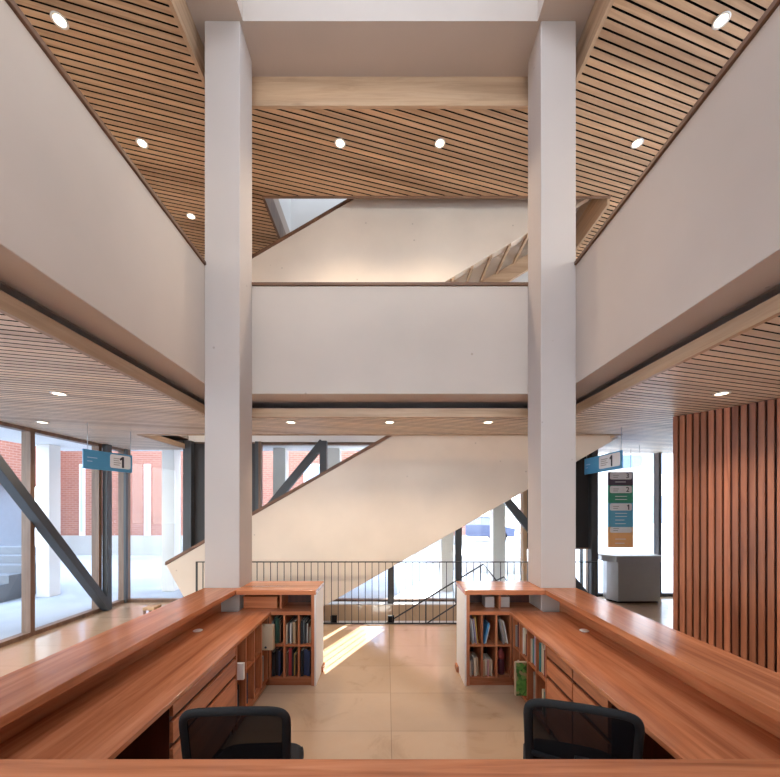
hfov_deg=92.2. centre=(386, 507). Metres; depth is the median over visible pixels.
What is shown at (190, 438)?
trim
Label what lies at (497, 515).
column
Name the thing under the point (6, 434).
roof canopy
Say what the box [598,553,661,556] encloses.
countertop
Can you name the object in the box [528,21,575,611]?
column
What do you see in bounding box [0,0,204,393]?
wall
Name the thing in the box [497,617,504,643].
book
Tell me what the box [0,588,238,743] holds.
ledge
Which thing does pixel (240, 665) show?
folder
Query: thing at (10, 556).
steps
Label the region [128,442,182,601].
window
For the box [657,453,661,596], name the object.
steel post
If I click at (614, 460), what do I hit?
hanging sign
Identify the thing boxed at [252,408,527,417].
trim
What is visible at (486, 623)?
book
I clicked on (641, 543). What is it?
ground
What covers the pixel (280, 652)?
book
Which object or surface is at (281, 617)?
book
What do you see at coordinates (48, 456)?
column
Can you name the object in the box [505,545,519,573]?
planter
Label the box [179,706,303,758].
office chair
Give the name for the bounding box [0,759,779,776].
countertop
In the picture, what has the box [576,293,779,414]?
trim
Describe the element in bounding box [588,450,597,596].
steel post
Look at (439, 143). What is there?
recessed light
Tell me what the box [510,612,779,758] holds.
countertop
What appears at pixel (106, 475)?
steel post
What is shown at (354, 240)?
staircase
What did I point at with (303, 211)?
wall
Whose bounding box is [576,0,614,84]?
trim
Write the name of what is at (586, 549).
window
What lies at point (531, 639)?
book
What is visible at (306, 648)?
book
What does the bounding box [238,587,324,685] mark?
bookcase
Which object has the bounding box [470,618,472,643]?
book
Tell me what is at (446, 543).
column
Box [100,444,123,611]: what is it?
window
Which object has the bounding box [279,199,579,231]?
wall
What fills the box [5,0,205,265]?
trim
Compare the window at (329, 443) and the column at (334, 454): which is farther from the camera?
the column at (334, 454)
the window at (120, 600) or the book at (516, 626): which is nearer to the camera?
the book at (516, 626)
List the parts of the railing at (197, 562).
post, rail, rail, post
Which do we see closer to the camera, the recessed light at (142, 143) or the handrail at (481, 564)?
the recessed light at (142, 143)
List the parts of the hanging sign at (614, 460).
panel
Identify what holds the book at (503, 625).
on the bookcase at (467, 605)
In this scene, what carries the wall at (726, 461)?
attached to the wall
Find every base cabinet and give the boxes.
[115,647,235,758]
[547,647,575,701]
[573,670,674,758]
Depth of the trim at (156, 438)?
6.60 m
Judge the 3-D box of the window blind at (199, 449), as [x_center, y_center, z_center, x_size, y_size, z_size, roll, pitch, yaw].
[-3.165,0.300,7.300,1.200,3.100,0.050,0,0,0]
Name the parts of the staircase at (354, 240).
balustrade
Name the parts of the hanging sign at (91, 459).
panel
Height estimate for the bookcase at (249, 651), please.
0.739 m
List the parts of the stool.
seat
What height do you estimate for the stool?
0.530 m
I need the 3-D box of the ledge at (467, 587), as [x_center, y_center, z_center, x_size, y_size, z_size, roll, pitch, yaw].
[1.222,0.875,4.125,0.835,0.050,0.490,0,0,0]
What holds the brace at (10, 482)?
on the floor
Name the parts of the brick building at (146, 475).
pane, pane, pane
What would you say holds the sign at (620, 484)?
hanging from the ceiling at (33, 364)
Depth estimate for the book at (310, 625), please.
3.97 m
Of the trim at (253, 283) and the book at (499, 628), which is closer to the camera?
the book at (499, 628)
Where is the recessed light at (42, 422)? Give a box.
[35,421,49,423]
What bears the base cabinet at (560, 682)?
on the floor
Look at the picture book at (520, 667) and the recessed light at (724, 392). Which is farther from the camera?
the recessed light at (724, 392)
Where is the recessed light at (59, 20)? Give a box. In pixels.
[50,11,68,29]
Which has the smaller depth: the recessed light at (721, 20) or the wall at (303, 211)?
the recessed light at (721, 20)
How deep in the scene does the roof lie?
4.11 m
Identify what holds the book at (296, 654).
on the bookcase at (290, 606)
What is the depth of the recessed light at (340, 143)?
5.00 m
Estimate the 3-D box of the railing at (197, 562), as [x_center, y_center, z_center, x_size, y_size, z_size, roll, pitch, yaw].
[0.150,1.350,5.960,6.370,1.000,0.030,0,0,0]
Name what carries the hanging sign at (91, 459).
hanging from the ceiling at (33, 364)
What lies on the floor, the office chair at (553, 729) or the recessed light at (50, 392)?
the office chair at (553, 729)
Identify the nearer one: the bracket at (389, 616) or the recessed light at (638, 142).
the recessed light at (638, 142)
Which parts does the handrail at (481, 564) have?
rail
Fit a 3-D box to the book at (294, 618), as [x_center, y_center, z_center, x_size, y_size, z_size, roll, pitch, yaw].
[-1.012,1.317,4.031,0.014,0.215,0.190,0,0,0]
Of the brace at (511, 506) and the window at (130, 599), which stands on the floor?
the brace at (511, 506)
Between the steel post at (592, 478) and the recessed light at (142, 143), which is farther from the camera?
the steel post at (592, 478)
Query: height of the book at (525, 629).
0.266 m
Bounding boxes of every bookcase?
[233,618,267,705]
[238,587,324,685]
[455,587,542,685]
[512,618,548,701]
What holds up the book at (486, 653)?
on the bookcase at (467, 605)
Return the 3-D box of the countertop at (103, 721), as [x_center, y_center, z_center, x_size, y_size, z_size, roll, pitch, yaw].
[-1.481,1.457,2.607,0.562,0.786,2.555,0,0,0]
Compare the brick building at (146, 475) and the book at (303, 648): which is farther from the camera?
the brick building at (146, 475)
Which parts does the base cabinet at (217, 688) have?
drawer, drawer, drawer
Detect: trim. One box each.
[0,281,779,439]
[0,290,204,415]
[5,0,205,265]
[137,434,622,435]
[141,436,184,448]
[167,0,204,87]
[188,436,384,441]
[252,282,527,285]
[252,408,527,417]
[262,195,610,198]
[263,199,285,238]
[263,446,366,446]
[574,0,779,264]
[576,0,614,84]
[576,199,609,249]
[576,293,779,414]
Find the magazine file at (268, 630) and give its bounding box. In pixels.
[262,624,274,649]
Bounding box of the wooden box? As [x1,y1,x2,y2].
[243,595,279,607]
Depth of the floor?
3.76 m
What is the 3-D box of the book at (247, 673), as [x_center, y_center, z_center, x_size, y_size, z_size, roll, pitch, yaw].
[-1.365,1.629,3.388,0.210,0.270,0.016,0,0,0]
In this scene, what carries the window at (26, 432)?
in the wall
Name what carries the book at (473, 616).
on the bookcase at (467, 605)
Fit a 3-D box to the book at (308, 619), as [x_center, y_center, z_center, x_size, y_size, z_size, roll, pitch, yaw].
[-0.859,1.315,4.031,0.020,0.220,0.190,0,0,0]
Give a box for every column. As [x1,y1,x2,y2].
[36,444,60,596]
[162,450,180,590]
[205,21,251,611]
[273,448,287,495]
[328,448,340,468]
[440,532,453,590]
[490,504,504,580]
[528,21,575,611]
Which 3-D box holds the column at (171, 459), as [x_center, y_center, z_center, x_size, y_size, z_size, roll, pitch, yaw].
[-4.945,0.265,8.600,0.280,3.230,0.280,0,0,0]
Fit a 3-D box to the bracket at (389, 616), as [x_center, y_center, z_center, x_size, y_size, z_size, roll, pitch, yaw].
[0.065,1.800,6.030,0.100,0.140,0.060,0,0,0]
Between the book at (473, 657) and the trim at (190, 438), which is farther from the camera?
the trim at (190, 438)
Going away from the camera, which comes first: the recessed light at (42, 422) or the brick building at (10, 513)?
the recessed light at (42, 422)
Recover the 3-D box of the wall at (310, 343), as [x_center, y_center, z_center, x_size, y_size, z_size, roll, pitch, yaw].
[0.035,-1.960,4.543,4.600,1.260,0.335,0,0,0]
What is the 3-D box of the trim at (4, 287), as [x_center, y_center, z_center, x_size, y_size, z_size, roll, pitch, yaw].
[0.700,-1.475,1.425,11.870,0.250,12.050,0,0,0]
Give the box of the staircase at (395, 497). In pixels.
[165,436,617,605]
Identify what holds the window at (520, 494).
in the wall at (303, 211)
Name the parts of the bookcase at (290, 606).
shelf, panel, shelf, shelf, panel, panel, skirting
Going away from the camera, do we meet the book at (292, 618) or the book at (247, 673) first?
the book at (247, 673)
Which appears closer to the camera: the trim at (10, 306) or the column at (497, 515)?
the trim at (10, 306)
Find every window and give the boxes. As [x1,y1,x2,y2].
[0,421,32,647]
[33,429,99,635]
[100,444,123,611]
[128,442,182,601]
[258,441,316,507]
[328,442,387,600]
[394,598,452,600]
[520,490,526,580]
[580,453,656,595]
[586,549,587,591]
[662,592,672,595]
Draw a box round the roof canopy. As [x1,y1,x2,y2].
[0,427,364,450]
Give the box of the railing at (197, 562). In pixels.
[196,561,596,623]
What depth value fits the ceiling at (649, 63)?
4.71 m
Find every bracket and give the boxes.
[330,615,336,622]
[388,615,393,622]
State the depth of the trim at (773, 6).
2.45 m
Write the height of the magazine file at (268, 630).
0.245 m
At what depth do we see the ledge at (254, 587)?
3.96 m
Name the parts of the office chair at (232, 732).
backrest, seat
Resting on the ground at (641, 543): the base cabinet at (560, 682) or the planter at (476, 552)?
the planter at (476, 552)
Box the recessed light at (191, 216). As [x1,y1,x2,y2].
[186,213,195,219]
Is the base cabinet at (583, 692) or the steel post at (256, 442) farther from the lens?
the steel post at (256, 442)
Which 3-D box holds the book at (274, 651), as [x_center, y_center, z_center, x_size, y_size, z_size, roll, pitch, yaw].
[-1.191,1.639,4.015,0.030,0.250,0.170,0,0,0]
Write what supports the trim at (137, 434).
attached to the ceiling at (33, 364)
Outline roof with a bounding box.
[185,0,594,233]
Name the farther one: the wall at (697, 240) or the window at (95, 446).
the window at (95, 446)
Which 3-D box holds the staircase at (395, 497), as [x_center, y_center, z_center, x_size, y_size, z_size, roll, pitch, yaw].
[0.215,-0.352,6.590,7.640,4.805,1.000,0,0,0]
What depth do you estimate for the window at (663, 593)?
7.85 m
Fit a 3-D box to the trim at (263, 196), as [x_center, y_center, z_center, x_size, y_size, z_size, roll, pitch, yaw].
[0.770,-5.025,5.865,5.450,0.350,0.030,0,0,0]
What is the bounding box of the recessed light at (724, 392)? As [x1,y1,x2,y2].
[712,391,730,395]
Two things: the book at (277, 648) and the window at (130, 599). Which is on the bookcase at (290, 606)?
the book at (277, 648)
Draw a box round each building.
[0,440,35,545]
[61,451,466,554]
[514,453,672,534]
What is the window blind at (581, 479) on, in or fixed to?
attached to the wall at (303, 211)
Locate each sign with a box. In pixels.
[82,423,131,472]
[584,427,622,474]
[608,472,632,547]
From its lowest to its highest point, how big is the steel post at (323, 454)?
3.140 m
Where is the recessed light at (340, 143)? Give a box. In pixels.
[335,138,345,148]
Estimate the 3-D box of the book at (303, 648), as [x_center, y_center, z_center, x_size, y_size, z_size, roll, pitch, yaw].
[-0.891,1.629,4.015,0.030,0.270,0.170,0,0,0]
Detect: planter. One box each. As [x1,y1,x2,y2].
[430,547,439,566]
[462,544,489,572]
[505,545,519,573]
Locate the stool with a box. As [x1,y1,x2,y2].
[142,605,160,614]
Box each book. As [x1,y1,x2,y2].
[247,673,247,702]
[262,656,263,681]
[272,647,276,675]
[275,615,281,643]
[276,647,280,674]
[278,615,282,642]
[278,647,282,675]
[280,618,282,643]
[286,623,287,643]
[286,649,288,675]
[288,617,294,642]
[289,647,293,674]
[290,618,295,643]
[292,647,297,675]
[293,616,297,643]
[294,648,297,674]
[295,651,297,675]
[301,616,305,643]
[301,647,304,675]
[303,615,308,642]
[304,618,309,643]
[304,647,308,674]
[307,647,310,675]
[309,625,310,642]
[470,615,476,643]
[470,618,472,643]
[470,652,476,675]
[470,656,472,674]
[472,615,477,642]
[473,652,478,674]
[483,619,489,643]
[483,653,486,674]
[483,658,484,675]
[484,653,488,675]
[486,653,491,675]
[497,616,505,642]
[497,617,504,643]
[497,647,504,674]
[498,616,507,643]
[514,661,526,695]
[515,625,517,646]
[524,627,526,654]
[531,639,532,662]
[533,672,534,698]
[539,643,540,671]
[541,643,543,672]
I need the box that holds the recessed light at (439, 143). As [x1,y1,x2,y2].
[434,138,444,148]
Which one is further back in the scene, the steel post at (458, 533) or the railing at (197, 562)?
the steel post at (458, 533)
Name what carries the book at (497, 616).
on the bookcase at (467, 605)
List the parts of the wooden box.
lid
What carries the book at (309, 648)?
on the bookcase at (290, 606)
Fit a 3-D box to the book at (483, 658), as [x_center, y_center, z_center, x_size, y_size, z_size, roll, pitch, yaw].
[1.019,1.679,4.015,0.020,0.170,0.170,0,0,0]
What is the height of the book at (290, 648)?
0.285 m
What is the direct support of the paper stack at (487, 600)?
on the bookcase at (467, 605)
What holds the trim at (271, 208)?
attached to the wall at (303, 211)
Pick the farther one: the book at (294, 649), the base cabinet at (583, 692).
the book at (294, 649)
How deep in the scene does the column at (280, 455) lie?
8.46 m
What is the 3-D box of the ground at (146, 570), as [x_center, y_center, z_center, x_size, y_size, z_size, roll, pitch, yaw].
[-29.865,1.990,25.000,60.200,0.220,110.000,0,0,0]
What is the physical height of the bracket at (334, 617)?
0.140 m
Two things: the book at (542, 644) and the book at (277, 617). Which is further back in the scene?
the book at (277, 617)
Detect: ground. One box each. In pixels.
[0,528,397,639]
[394,517,672,597]
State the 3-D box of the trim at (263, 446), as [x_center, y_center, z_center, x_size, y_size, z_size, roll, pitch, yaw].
[0.750,-1.500,7.700,11.770,0.500,0.500,0,0,0]
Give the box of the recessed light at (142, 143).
[135,138,148,148]
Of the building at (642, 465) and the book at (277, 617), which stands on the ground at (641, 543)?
the building at (642, 465)
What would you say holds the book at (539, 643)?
on the bookcase at (540, 679)
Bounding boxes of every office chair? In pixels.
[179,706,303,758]
[523,698,644,758]
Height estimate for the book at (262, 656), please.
0.255 m
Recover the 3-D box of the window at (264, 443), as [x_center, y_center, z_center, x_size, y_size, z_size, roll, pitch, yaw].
[-1.875,0.280,7.355,1.300,3.140,0.190,0,0,0]
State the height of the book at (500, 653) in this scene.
0.273 m
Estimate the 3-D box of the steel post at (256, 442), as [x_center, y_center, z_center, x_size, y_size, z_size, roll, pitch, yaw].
[-2.525,0.280,7.300,0.060,3.140,0.080,0,0,0]
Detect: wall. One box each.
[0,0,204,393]
[175,199,527,441]
[194,286,585,401]
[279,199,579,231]
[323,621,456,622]
[576,5,779,393]
[673,398,779,673]
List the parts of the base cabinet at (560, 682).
drawer, drawer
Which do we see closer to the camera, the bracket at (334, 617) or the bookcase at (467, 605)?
the bookcase at (467, 605)
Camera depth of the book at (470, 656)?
3.95 m
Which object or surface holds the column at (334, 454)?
on the ground at (146, 570)
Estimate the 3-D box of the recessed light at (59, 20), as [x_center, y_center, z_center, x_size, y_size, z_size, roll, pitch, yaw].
[-3.265,-4.872,3.740,0.148,0.027,0.148,0,0,0]
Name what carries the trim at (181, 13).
attached to the ceiling at (649, 63)
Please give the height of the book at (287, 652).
0.250 m
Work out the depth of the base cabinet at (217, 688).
2.23 m
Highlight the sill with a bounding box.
[327,601,455,604]
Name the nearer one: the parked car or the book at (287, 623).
the book at (287, 623)
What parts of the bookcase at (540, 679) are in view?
shelf, shelf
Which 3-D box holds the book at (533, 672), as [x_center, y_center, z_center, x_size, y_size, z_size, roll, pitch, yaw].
[1.424,1.627,3.407,0.180,0.275,0.016,0,0,0]
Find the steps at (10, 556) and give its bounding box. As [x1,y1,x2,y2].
[0,546,35,602]
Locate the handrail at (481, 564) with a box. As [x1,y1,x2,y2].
[386,564,506,622]
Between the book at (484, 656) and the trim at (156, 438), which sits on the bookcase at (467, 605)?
the book at (484, 656)
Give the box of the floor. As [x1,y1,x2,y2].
[0,596,672,758]
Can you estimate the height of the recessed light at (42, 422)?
0.027 m
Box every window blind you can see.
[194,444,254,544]
[527,455,588,548]
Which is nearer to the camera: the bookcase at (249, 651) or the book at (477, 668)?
the bookcase at (249, 651)
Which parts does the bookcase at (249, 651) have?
shelf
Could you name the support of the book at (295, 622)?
on the bookcase at (290, 606)
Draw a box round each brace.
[0,454,112,609]
[268,440,324,502]
[503,499,587,592]
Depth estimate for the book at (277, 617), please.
3.94 m
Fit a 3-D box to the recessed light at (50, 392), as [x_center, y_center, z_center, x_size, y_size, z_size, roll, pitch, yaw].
[-3.280,-1.151,3.750,0.148,0.027,0.148,0,0,0]
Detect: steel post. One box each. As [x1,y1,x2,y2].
[102,444,111,610]
[124,449,127,602]
[183,441,194,550]
[255,441,257,509]
[319,441,327,473]
[388,566,393,603]
[454,527,461,602]
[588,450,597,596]
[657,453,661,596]
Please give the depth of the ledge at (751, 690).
2.23 m
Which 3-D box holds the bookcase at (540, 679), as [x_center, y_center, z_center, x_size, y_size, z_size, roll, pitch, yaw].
[1.478,1.480,3.473,0.355,0.739,0.825,0,0,0]
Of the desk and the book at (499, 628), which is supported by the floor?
the desk
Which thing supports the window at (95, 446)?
in the wall
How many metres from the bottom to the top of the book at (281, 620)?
0.240 m
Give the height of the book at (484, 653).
0.170 m
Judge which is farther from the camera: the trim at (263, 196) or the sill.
the sill
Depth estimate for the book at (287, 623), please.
3.94 m
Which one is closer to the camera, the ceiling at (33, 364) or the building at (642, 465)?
the ceiling at (33, 364)
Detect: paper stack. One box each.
[482,595,493,606]
[501,595,509,606]
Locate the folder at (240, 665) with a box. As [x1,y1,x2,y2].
[237,662,244,679]
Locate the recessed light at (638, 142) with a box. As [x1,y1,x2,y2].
[631,138,643,148]
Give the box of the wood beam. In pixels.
[252,77,527,108]
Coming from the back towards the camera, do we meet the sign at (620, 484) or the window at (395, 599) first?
the window at (395, 599)
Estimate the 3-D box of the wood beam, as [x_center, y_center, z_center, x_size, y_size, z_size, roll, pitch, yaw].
[0.035,-5.025,4.540,4.280,0.350,0.040,0,0,0]
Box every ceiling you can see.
[0,313,779,452]
[14,0,772,259]
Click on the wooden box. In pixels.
(250, 601)
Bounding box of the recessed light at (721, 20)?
[712,11,730,29]
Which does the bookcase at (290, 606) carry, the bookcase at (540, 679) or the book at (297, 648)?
the book at (297, 648)
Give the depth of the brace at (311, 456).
7.17 m
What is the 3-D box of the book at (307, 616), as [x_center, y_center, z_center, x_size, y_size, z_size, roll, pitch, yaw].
[-0.875,1.304,4.056,0.010,0.240,0.205,0,0,0]
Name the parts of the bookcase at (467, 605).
panel, panel, shelf, shelf, panel, shelf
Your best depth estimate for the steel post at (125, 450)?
7.30 m
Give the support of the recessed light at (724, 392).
in the ceiling at (33, 364)
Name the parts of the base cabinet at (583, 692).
drawer, drawer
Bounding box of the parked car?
[465,516,514,539]
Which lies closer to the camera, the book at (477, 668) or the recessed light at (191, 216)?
the book at (477, 668)
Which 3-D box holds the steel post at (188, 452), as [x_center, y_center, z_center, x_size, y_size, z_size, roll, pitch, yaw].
[-3.825,0.280,7.240,0.160,3.140,0.140,0,0,0]
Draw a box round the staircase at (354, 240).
[252,199,588,281]
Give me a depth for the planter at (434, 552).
12.17 m
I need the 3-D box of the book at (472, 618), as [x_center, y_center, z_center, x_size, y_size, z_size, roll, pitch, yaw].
[0.924,1.295,4.031,0.036,0.260,0.190,0,0,0]
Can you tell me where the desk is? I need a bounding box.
[598,553,661,602]
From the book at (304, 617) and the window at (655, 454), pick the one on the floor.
the window at (655, 454)
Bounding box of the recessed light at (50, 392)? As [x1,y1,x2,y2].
[49,391,68,395]
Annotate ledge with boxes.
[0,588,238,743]
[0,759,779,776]
[235,581,323,594]
[456,581,544,594]
[542,588,779,738]
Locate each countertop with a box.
[0,612,270,758]
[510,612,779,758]
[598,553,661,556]
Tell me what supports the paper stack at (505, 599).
on the bookcase at (467, 605)
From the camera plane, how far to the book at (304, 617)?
3.93 m
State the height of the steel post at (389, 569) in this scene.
3.140 m
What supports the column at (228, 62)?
on the floor

